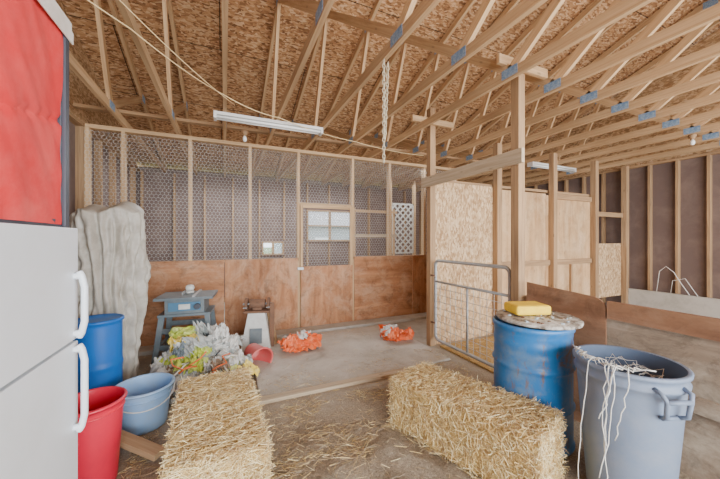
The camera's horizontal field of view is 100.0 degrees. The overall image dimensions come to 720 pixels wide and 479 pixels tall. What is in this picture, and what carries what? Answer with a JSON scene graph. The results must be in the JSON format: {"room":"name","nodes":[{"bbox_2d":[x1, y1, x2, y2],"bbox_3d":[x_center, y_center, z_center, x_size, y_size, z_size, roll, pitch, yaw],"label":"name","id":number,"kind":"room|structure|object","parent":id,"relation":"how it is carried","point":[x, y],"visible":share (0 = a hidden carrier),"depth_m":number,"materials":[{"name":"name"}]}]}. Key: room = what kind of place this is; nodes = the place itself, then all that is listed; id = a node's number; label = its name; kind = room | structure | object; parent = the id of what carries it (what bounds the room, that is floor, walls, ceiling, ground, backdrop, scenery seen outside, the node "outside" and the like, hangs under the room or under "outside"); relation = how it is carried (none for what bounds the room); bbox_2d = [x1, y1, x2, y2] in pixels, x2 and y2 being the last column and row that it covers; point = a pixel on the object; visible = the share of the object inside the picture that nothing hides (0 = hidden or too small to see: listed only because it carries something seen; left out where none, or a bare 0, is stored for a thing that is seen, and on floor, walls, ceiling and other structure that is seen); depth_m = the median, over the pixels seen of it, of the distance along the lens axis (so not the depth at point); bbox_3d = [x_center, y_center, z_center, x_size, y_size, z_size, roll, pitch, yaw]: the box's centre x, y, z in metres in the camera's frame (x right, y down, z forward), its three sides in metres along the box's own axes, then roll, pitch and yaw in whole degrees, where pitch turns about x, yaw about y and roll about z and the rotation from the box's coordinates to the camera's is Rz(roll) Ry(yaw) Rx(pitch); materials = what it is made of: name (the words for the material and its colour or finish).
{"room":"farm building","nodes":[
{"label":"farm building","id":0,"kind":"room"},
{"bbox_2d":[55,0,140,215],"bbox_3d":[-2.396,-1.085,1.119,0.140,5.170,12.000,0,0,-24],"label":"wall","id":1,"kind":"structure","parent":0,"point":[79,93],"depth_m":4.28,"materials":[{"name":"wood"}]},
{"bbox_2d":[84,123,455,346],"bbox_3d":[-0.757,0.000,5.179,6.152,3.000,0.106,0,0,-24],"label":"wall","id":2,"kind":"structure","parent":0,"point":[394,285],"depth_m":4.80,"materials":[{"name":"orange wood"}]},
{"bbox_2d":[84,130,443,260],"bbox_3d":[-0.753,-0.560,5.136,6.122,1.713,0.001,0,0,-24],"label":"screen","id":3,"kind":"object","parent":2,"relation":"attached to","point":[91,130],"visible":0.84,"depth_m":4.63,"materials":[{"name":"grey metal"}]},
{"bbox_2d":[297,205,352,326],"bbox_3d":[-0.587,0.445,5.187,0.985,2.050,0.061,0,0,-24],"label":"door","id":4,"kind":"structure","parent":2,"relation":"in","point":[326,292],"depth_m":5.17,"materials":[{"name":"orange wood"}]},
{"bbox_2d":[300,202,351,206],"bbox_3d":[-0.592,-0.603,5.267,0.936,0.035,0.080,0,0,-24],"label":"door frame","id":5,"kind":"structure","parent":2,"relation":"attached to","point":[301,203],"depth_m":5.22,"materials":[{"name":"beige wood"}]},
{"bbox_2d":[137,166,426,301],"bbox_3d":[-0.543,-0.050,8.499,9.450,3.100,0.140,0,0,-24],"label":"wall","id":6,"kind":"structure","parent":0,"point":[180,248],"depth_m":7.49,"materials":[{"name":"metal"}]},
{"bbox_2d":[69,0,166,172],"bbox_3d":[-1.930,-2.571,1.327,0.047,2.143,12.028,0,0,-24],"label":"roof truss","id":7,"kind":"object","parent":6,"relation":"on","point":[111,104],"visible":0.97,"depth_m":3.53,"materials":[{"name":"brown wood"}]},
{"bbox_2d":[87,0,423,155],"bbox_3d":[-0.691,-1.475,3.313,1.221,0.060,5.285,0,0,29],"label":"extension cord","id":8,"kind":"object","parent":7,"relation":"attached to","point":[211,87],"visible":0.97,"depth_m":2.48,"materials":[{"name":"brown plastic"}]},
{"bbox_2d":[92,130,426,188],"bbox_3d":[-1.481,-1.490,6.468,5.884,0.001,2.789,0,0,-24],"label":"ceiling","id":9,"kind":"structure","parent":7,"relation":"attached to","point":[181,170],"depth_m":6.00,"materials":[{"name":"grey metal"}]},
{"bbox_2d":[115,0,196,174],"bbox_3d":[-1.373,-2.571,1.577,0.047,2.143,12.028,0,0,-24],"label":"roof truss","id":10,"kind":"object","parent":6,"relation":"on","point":[128,17],"visible":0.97,"depth_m":3.46,"materials":[{"name":"brown wood"}]},
{"bbox_2d":[221,0,227,177],"bbox_3d":[-0.817,-2.571,1.826,0.047,2.143,12.028,0,0,-24],"label":"roof truss","id":11,"kind":"object","parent":6,"relation":"on","point":[224,3],"visible":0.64,"depth_m":2.49,"materials":[{"name":"brown wood"}]},
{"bbox_2d":[262,241,283,254],"bbox_3d":[-2.234,0.225,7.748,0.550,0.350,0.090,0,0,-24],"label":"window","id":12,"kind":"structure","parent":6,"relation":"in","point":[272,242],"depth_m":7.71,"materials":[{"name":"white wood"}]},
{"bbox_2d":[252,0,334,179],"bbox_3d":[-0.260,-2.571,2.075,0.047,2.143,12.028,0,0,-24],"label":"roof truss","id":13,"kind":"object","parent":6,"relation":"on","point":[320,9],"visible":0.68,"depth_m":3.17,"materials":[{"name":"brown wood"}]},
{"bbox_2d":[214,110,322,135],"bbox_3d":[-1.120,-1.459,3.826,1.320,0.080,0.120,0,0,-24],"label":"fluorescent light","id":14,"kind":"object","parent":13,"relation":"attached to","point":[218,115],"visible":1,"depth_m":3.76,"materials":[{"name":"white"}]},
{"bbox_2d":[306,210,349,240],"bbox_3d":[-0.842,-0.375,8.371,1.300,0.850,0.090,0,0,-24],"label":"window","id":15,"kind":"structure","parent":6,"relation":"in","point":[329,214],"depth_m":8.32,"materials":[{"name":"white wood"}]},
{"bbox_2d":[276,0,440,180],"bbox_3d":[0.297,-2.571,2.324,0.047,2.143,12.028,0,0,-24],"label":"roof truss","id":16,"kind":"object","parent":6,"relation":"on","point":[408,22],"visible":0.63,"depth_m":2.93,"materials":[{"name":"brown wood"}]},
{"bbox_2d":[382,59,388,163],"bbox_3d":[0.211,-1.062,2.521,0.038,0.867,0.079,0,0,44],"label":"hanging chain","id":17,"kind":"object","parent":16,"relation":"hanging from","point":[385,102],"visible":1,"depth_m":2.50,"materials":[{"name":"beige"}]},
{"bbox_2d":[300,0,547,182],"bbox_3d":[0.854,-2.571,2.573,0.047,2.143,12.028,0,0,-24],"label":"roof truss","id":18,"kind":"object","parent":6,"relation":"on","point":[469,46],"visible":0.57,"depth_m":2.88,"materials":[{"name":"brown wood"}]},
{"bbox_2d":[321,0,653,184],"bbox_3d":[1.411,-2.571,2.822,0.047,2.143,12.028,0,0,-24],"label":"roof truss","id":19,"kind":"object","parent":6,"relation":"on","point":[519,65],"visible":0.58,"depth_m":2.79,"materials":[{"name":"brown wood"}]},
{"bbox_2d":[73,103,561,172],"bbox_3d":[0.788,-1.610,5.523,9.250,0.038,0.090,0,0,-24],"label":"brace","id":20,"kind":"object","parent":19,"relation":"on","point":[76,105],"visible":0.57,"depth_m":4.33,"materials":[{"name":"beige wood"}]},
{"bbox_2d":[241,130,247,141],"bbox_3d":[-1.589,-1.423,4.164,0.090,0.150,0.090,0,0,-24],"label":"bulb socket","id":21,"kind":"object","parent":20,"relation":"attached to","point":[244,132],"visible":1,"depth_m":4.14,"materials":[{"name":"white"}]},
{"bbox_2d":[342,0,719,186],"bbox_3d":[1.968,-2.571,3.071,0.047,2.143,12.028,0,0,-24],"label":"roof truss","id":22,"kind":"object","parent":6,"relation":"on","point":[561,80],"visible":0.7,"depth_m":2.98,"materials":[{"name":"brown wood"}]},
{"bbox_2d":[362,0,719,187],"bbox_3d":[2.524,-2.571,3.320,0.047,2.143,12.028,0,0,-24],"label":"roof truss","id":23,"kind":"object","parent":6,"relation":"on","point":[596,93],"visible":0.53,"depth_m":3.31,"materials":[{"name":"brown wood"}]},
{"bbox_2d":[380,2,719,188],"bbox_3d":[3.081,-2.571,3.569,0.047,2.143,12.028,0,0,-24],"label":"roof truss","id":24,"kind":"object","parent":6,"relation":"on","point":[627,103],"visible":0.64,"depth_m":3.71,"materials":[{"name":"beige wood"}]},
{"bbox_2d":[398,0,719,190],"bbox_3d":[3.638,-2.571,3.818,0.047,2.143,12.028,0,0,-24],"label":"roof truss","id":25,"kind":"object","parent":6,"relation":"on","point":[655,111],"visible":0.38,"depth_m":4.16,"materials":[{"name":"beige wood"}]},
{"bbox_2d":[416,20,719,191],"bbox_3d":[4.195,-2.571,4.067,0.047,2.143,12.028,0,0,-24],"label":"roof truss","id":26,"kind":"object","parent":6,"relation":"on","point":[677,120],"visible":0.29,"depth_m":4.68,"materials":[{"name":"beige wood"}]},
{"bbox_2d":[459,4,719,182],"bbox_3d":[4.752,-2.571,4.316,0.047,2.143,12.028,0,0,-24],"label":"roof truss","id":27,"kind":"object","parent":6,"relation":"on","point":[698,127],"visible":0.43,"depth_m":5.11,"materials":[{"name":"brown wood"}]},
{"bbox_2d":[527,162,548,168],"bbox_3d":[3.448,-1.459,5.794,0.780,0.080,0.296,0,0,-24],"label":"fluorescent light","id":28,"kind":"object","parent":27,"relation":"attached to","point":[546,166],"depth_m":5.90,"materials":[{"name":"white plastic"}]},
{"bbox_2d":[557,165,575,172],"bbox_3d":[4.151,-1.459,6.101,0.918,0.080,0.287,0,0,-24],"label":"fluorescent light","id":29,"kind":"object","parent":27,"relation":"attached to","point":[559,168],"depth_m":6.26,"materials":[{"name":"white"}]},
{"bbox_2d":[688,134,696,144],"bbox_3d":[4.752,-1.423,4.316,0.090,0.150,0.090,0,0,-24],"label":"bulb socket","id":30,"kind":"object","parent":27,"relation":"attached to","point":[691,136],"visible":1,"depth_m":4.30,"materials":[{"name":"white"}]},
{"bbox_2d":[460,0,719,184],"bbox_3d":[5.309,-2.571,4.566,0.047,2.143,12.028,0,0,-24],"label":"roof truss","id":31,"kind":"object","parent":6,"relation":"on","point":[714,134],"visible":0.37,"depth_m":5.43,"materials":[{"name":"brown wood"}]},
{"bbox_2d":[478,19,719,185],"bbox_3d":[5.865,-2.571,4.815,0.047,2.143,12.028,0,0,-24],"label":"roof truss","id":32,"kind":"object","parent":6,"relation":"on","point":[656,61],"visible":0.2,"depth_m":5.97,"materials":[{"name":"beige wood"}]},
{"bbox_2d":[61,0,719,189],"bbox_3d":[1.899,-2.655,3.040,9.650,2.130,12.600,0,0,-24],"label":"ceiling","id":33,"kind":"structure","parent":0,"point":[198,23],"depth_m":4.88,"materials":[{"name":"brown wood"}]},
{"bbox_2d":[116,302,693,478],"bbox_3d":[1.879,1.535,3.086,9.650,0.130,12.100,0,0,-24],"label":"floor","id":34,"kind":"structure","parent":0,"point":[419,327],"depth_m":3.29,"materials":[{"name":"beige concrete"}]},
{"bbox_2d":[0,223,87,478],"bbox_3d":[-1.407,0.725,0.877,0.748,1.550,0.750,0,0,-24],"label":"refrigerator","id":35,"kind":"object","parent":34,"relation":"on","point":[40,427],"visible":1,"depth_m":1.07,"materials":[{"name":"white metal"}]},
{"bbox_2d":[0,0,73,227],"bbox_3d":[-1.376,-0.508,0.814,0.612,0.913,0.910,0,0,-24],"label":"base cabinet","id":36,"kind":"object","parent":35,"relation":"on","point":[36,35],"visible":0.96,"depth_m":1.10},
{"bbox_2d":[73,313,124,392],"bbox_3d":[-2.311,1.097,2.669,0.364,0.806,0.364,0,0,-24],"label":"drum","id":37,"kind":"object","parent":34,"relation":"on","point":[102,340],"visible":0.58,"depth_m":2.58,"materials":[{"name":"blue plastic"}]},
{"bbox_2d":[78,386,127,478],"bbox_3d":[-1.648,1.240,1.848,0.359,0.520,0.359,0,0,-24],"label":"waste bin","id":38,"kind":"object","parent":34,"relation":"on","point":[99,441],"visible":0.59,"depth_m":1.80,"materials":[{"name":"red plastic"}]},
{"bbox_2d":[69,201,150,380],"bbox_3d":[-2.645,0.545,3.214,0.701,1.911,0.732,0,0,43],"label":"insulation","id":39,"kind":"object","parent":34,"relation":"on","point":[112,255],"visible":0.72,"depth_m":3.02},
{"bbox_2d":[120,430,165,460],"bbox_3d":[-1.612,1.413,2.111,0.540,0.124,0.090,0,0,14],"label":"plank","id":40,"kind":"object","parent":34,"relation":"on","point":[145,448],"visible":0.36,"depth_m":2.07,"materials":[{"name":"brown wood"}]},
{"bbox_2d":[115,372,174,435],"bbox_3d":[-1.752,1.335,2.448,0.438,0.330,0.438,0,0,-41],"label":"tub","id":41,"kind":"object","parent":34,"relation":"on","point":[146,406],"visible":0.77,"depth_m":2.37,"materials":[{"name":"blue plastic"}]},
{"bbox_2d":[150,285,217,369],"bbox_3d":[-2.155,1.043,3.790,0.660,0.925,0.559,0,0,-18],"label":"saw","id":42,"kind":"object","parent":34,"relation":"on","point":[190,302],"visible":0.73,"depth_m":3.62,"materials":[{"name":"blue metal"}]},
{"bbox_2d":[148,320,259,407],"bbox_3d":[-1.633,1.197,3.100,1.107,0.606,0.933,0,0,-32],"label":"pile","id":43,"kind":"object","parent":34,"relation":"on","point":[190,353],"visible":0.66,"depth_m":3.16,"materials":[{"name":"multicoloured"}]},
{"bbox_2d":[156,365,276,478],"bbox_3d":[-0.949,1.286,2.008,0.596,0.475,1.165,0,0,-26],"label":"bale","id":44,"kind":"object","parent":34,"relation":"on","point":[217,430],"visible":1,"depth_m":1.73,"materials":[{"name":"beige plant"}]},
{"bbox_2d":[244,343,272,362],"bbox_3d":[-1.231,1.399,3.603,0.304,0.296,0.300,0,0,-44],"label":"bucket","id":45,"kind":"object","parent":34,"relation":"on","point":[258,352],"visible":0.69,"depth_m":3.62,"materials":[{"name":"red"}]},
{"bbox_2d":[241,297,277,351],"bbox_3d":[-1.389,1.160,4.226,0.480,0.690,0.349,0,0,-10],"label":"stand","id":46,"kind":"object","parent":34,"relation":"on","point":[259,327],"visible":0.94,"depth_m":4.11,"materials":[{"name":"metal"}]},
{"bbox_2d":[138,312,426,355],"bbox_3d":[-0.943,1.475,4.864,5.550,0.050,0.250,0,0,-24],"label":"curb","id":47,"kind":"object","parent":34,"relation":"on","point":[143,350],"visible":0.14,"depth_m":5.09,"materials":[{"name":"wood"}]},
{"bbox_2d":[118,327,475,478],"bbox_3d":[-0.384,1.468,2.849,3.669,0.099,3.959,0,0,-24],"label":"straw","id":48,"kind":"object","parent":34,"relation":"on","point":[313,451],"visible":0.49,"depth_m":2.08,"materials":[{"name":"beige plant"}]},
{"bbox_2d":[277,330,321,352],"bbox_3d":[-0.806,1.358,4.077,0.610,0.223,0.403,0,0,-36],"label":"bag","id":49,"kind":"object","parent":34,"relation":"on","point":[304,340],"visible":1,"depth_m":4.00,"materials":[{"name":"orange plastic"}]},
{"bbox_2d":[258,368,405,404],"bbox_3d":[-0.232,1.482,3.078,1.610,0.035,0.090,0,0,-24],"label":"plank","id":50,"kind":"object","parent":34,"relation":"on","point":[291,394],"depth_m":3.01,"materials":[{"name":"beige wood"}]},
{"bbox_2d":[354,208,396,255],"bbox_3d":[0.353,0.400,6.840,1.070,2.200,0.080,0,0,-24],"label":"frame","id":51,"kind":"object","parent":34,"relation":"on","point":[393,212],"visible":0.48,"depth_m":6.81,"materials":[{"name":"beige wood"}]},
{"bbox_2d":[378,324,413,340],"bbox_3d":[0.546,1.363,4.455,0.507,0.214,0.398,0,0,-7],"label":"bag","id":52,"kind":"object","parent":34,"relation":"on","point":[389,332],"visible":1,"depth_m":4.38,"materials":[{"name":"orange plastic"}]},
{"bbox_2d":[391,179,415,255],"bbox_3d":[1.064,0.010,7.602,0.750,2.980,0.090,0,0,-24],"label":"lattice panel","id":53,"kind":"object","parent":34,"relation":"on","point":[413,231],"visible":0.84,"depth_m":7.62,"materials":[{"name":"white wood"}]},
{"bbox_2d":[440,336,493,373],"bbox_3d":[2.830,1.467,3.780,2.808,0.064,2.190,0,0,-24],"label":"straw","id":54,"kind":"object","parent":34,"relation":"on","point":[481,341],"visible":0.03,"depth_m":4.03,"materials":[{"name":"beige plant"}]},
{"bbox_2d":[385,361,570,478],"bbox_3d":[0.767,1.291,2.173,0.556,0.476,1.174,0,0,-43],"label":"bale","id":55,"kind":"object","parent":34,"relation":"on","point":[488,432],"visible":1,"depth_m":1.96,"materials":[{"name":"beige plant"}]},
{"bbox_2d":[411,53,547,346],"bbox_3d":[1.272,-0.175,3.647,0.700,3.350,1.620,0,0,-24],"label":"frame","id":56,"kind":"object","parent":34,"relation":"on","point":[515,158],"visible":0.83,"depth_m":3.03,"materials":[{"name":"beige wood"}]},
{"bbox_2d":[431,259,510,367],"bbox_3d":[1.278,0.835,3.655,0.063,1.131,1.270,0,0,-24],"label":"gate","id":57,"kind":"object","parent":56,"relation":"attached to","point":[505,267],"visible":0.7,"depth_m":3.64,"materials":[{"name":"silver metal"}]},
{"bbox_2d":[492,315,575,456],"bbox_3d":[1.317,1.060,2.320,0.556,0.880,0.555,0,0,-12],"label":"barrel","id":58,"kind":"object","parent":34,"relation":"on","point":[529,362],"visible":0.6,"depth_m":2.09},
{"bbox_2d":[496,309,583,329],"bbox_3d":[1.367,0.599,2.332,0.580,0.040,0.580,0,0,-24],"label":"lid","id":59,"kind":"object","parent":58,"relation":"on","point":[555,320],"visible":0.7,"depth_m":2.20,"materials":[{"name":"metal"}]},
{"bbox_2d":[504,301,550,315],"bbox_3d":[1.325,0.544,2.400,0.280,0.075,0.200,0,0,-4],"label":"foam block","id":60,"kind":"object","parent":59,"relation":"on","point":[518,308],"visible":1,"depth_m":2.31,"materials":[{"name":"yellow plastic"}]},
{"bbox_2d":[572,344,694,478],"bbox_3d":[1.557,1.099,1.759,0.524,0.803,0.524,0,0,43],"label":"trash can","id":61,"kind":"object","parent":34,"relation":"on","point":[648,444],"visible":0.95,"depth_m":1.60,"materials":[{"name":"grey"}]},
{"bbox_2d":[572,344,663,478],"bbox_3d":[1.477,1.031,1.750,0.540,0.741,0.450,0,0,-24],"label":"twine","id":62,"kind":"object","parent":61,"relation":"on","point":[584,354],"visible":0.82,"depth_m":1.61,"materials":[{"name":"white fabric"}]},
{"bbox_2d":[436,143,628,343],"bbox_3d":[3.276,0.000,5.302,4.850,3.000,0.195,0,0,-24],"label":"wall","id":63,"kind":"structure","parent":0,"point":[563,250],"depth_m":5.09,"materials":[{"name":"beige wood"}]},
{"bbox_2d":[481,28,719,306],"bbox_3d":[6.194,-1.085,4.962,0.140,5.170,12.000,0,0,-24],"label":"wall","id":64,"kind":"structure","parent":0,"point":[674,201],"depth_m":5.79,"materials":[{"name":"wood"}]},
{"bbox_2d":[628,288,719,317],"bbox_3d":[6.934,1.250,3.047,0.068,0.500,6.900,0,0,-24],"label":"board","id":65,"kind":"structure","parent":64,"relation":"attached to","point":[697,305],"depth_m":5.52,"materials":[{"name":"wood"}]},
{"bbox_2d":[656,266,697,295],"bbox_3d":[5.740,0.744,5.499,0.079,0.497,0.558,0,0,-24],"label":"wire","id":66,"kind":"object","parent":64,"relation":"attached to","point":[666,266],"visible":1,"depth_m":5.51,"materials":[{"name":"white metal"}]},
{"bbox_2d":[525,295,719,478],"bbox_3d":[2.371,0.985,1.362,0.140,1.030,3.550,0,0,-24],"label":"wall","id":67,"kind":"structure","parent":0,"point":[690,340],"depth_m":1.90,"materials":[{"name":"brown wood"}]},
{"bbox_2d":[527,282,606,422],"bbox_3d":[1.748,0.955,2.612,0.015,1.090,0.660,0,0,-24],"label":"plywood board","id":68,"kind":"object","parent":67,"relation":"attached to","point":[591,310],"visible":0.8,"depth_m":2.48,"materials":[{"name":"brown wood"}]},
{"label":"outside","id":69,"kind":"structure","parent":0,"visible":0},
{"bbox_2d":[264,247,271,253],"bbox_3d":[0.481,1.570,11.170,70.000,0.100,100.000,0,0,-24],"label":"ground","id":70,"kind":"structure","parent":69,"point":[266,251],"depth_m":41.74,"materials":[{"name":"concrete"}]},
{"bbox_2d":[274,211,348,252],"bbox_3d":[-2.173,-0.050,17.103,5.400,3.100,3.600,0,0,-24],"label":"garden shed","id":71,"kind":"object","parent":70,"relation":"on","point":[315,217],"visible":0.18,"depth_m":15.92,"materials":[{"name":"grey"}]}
]}

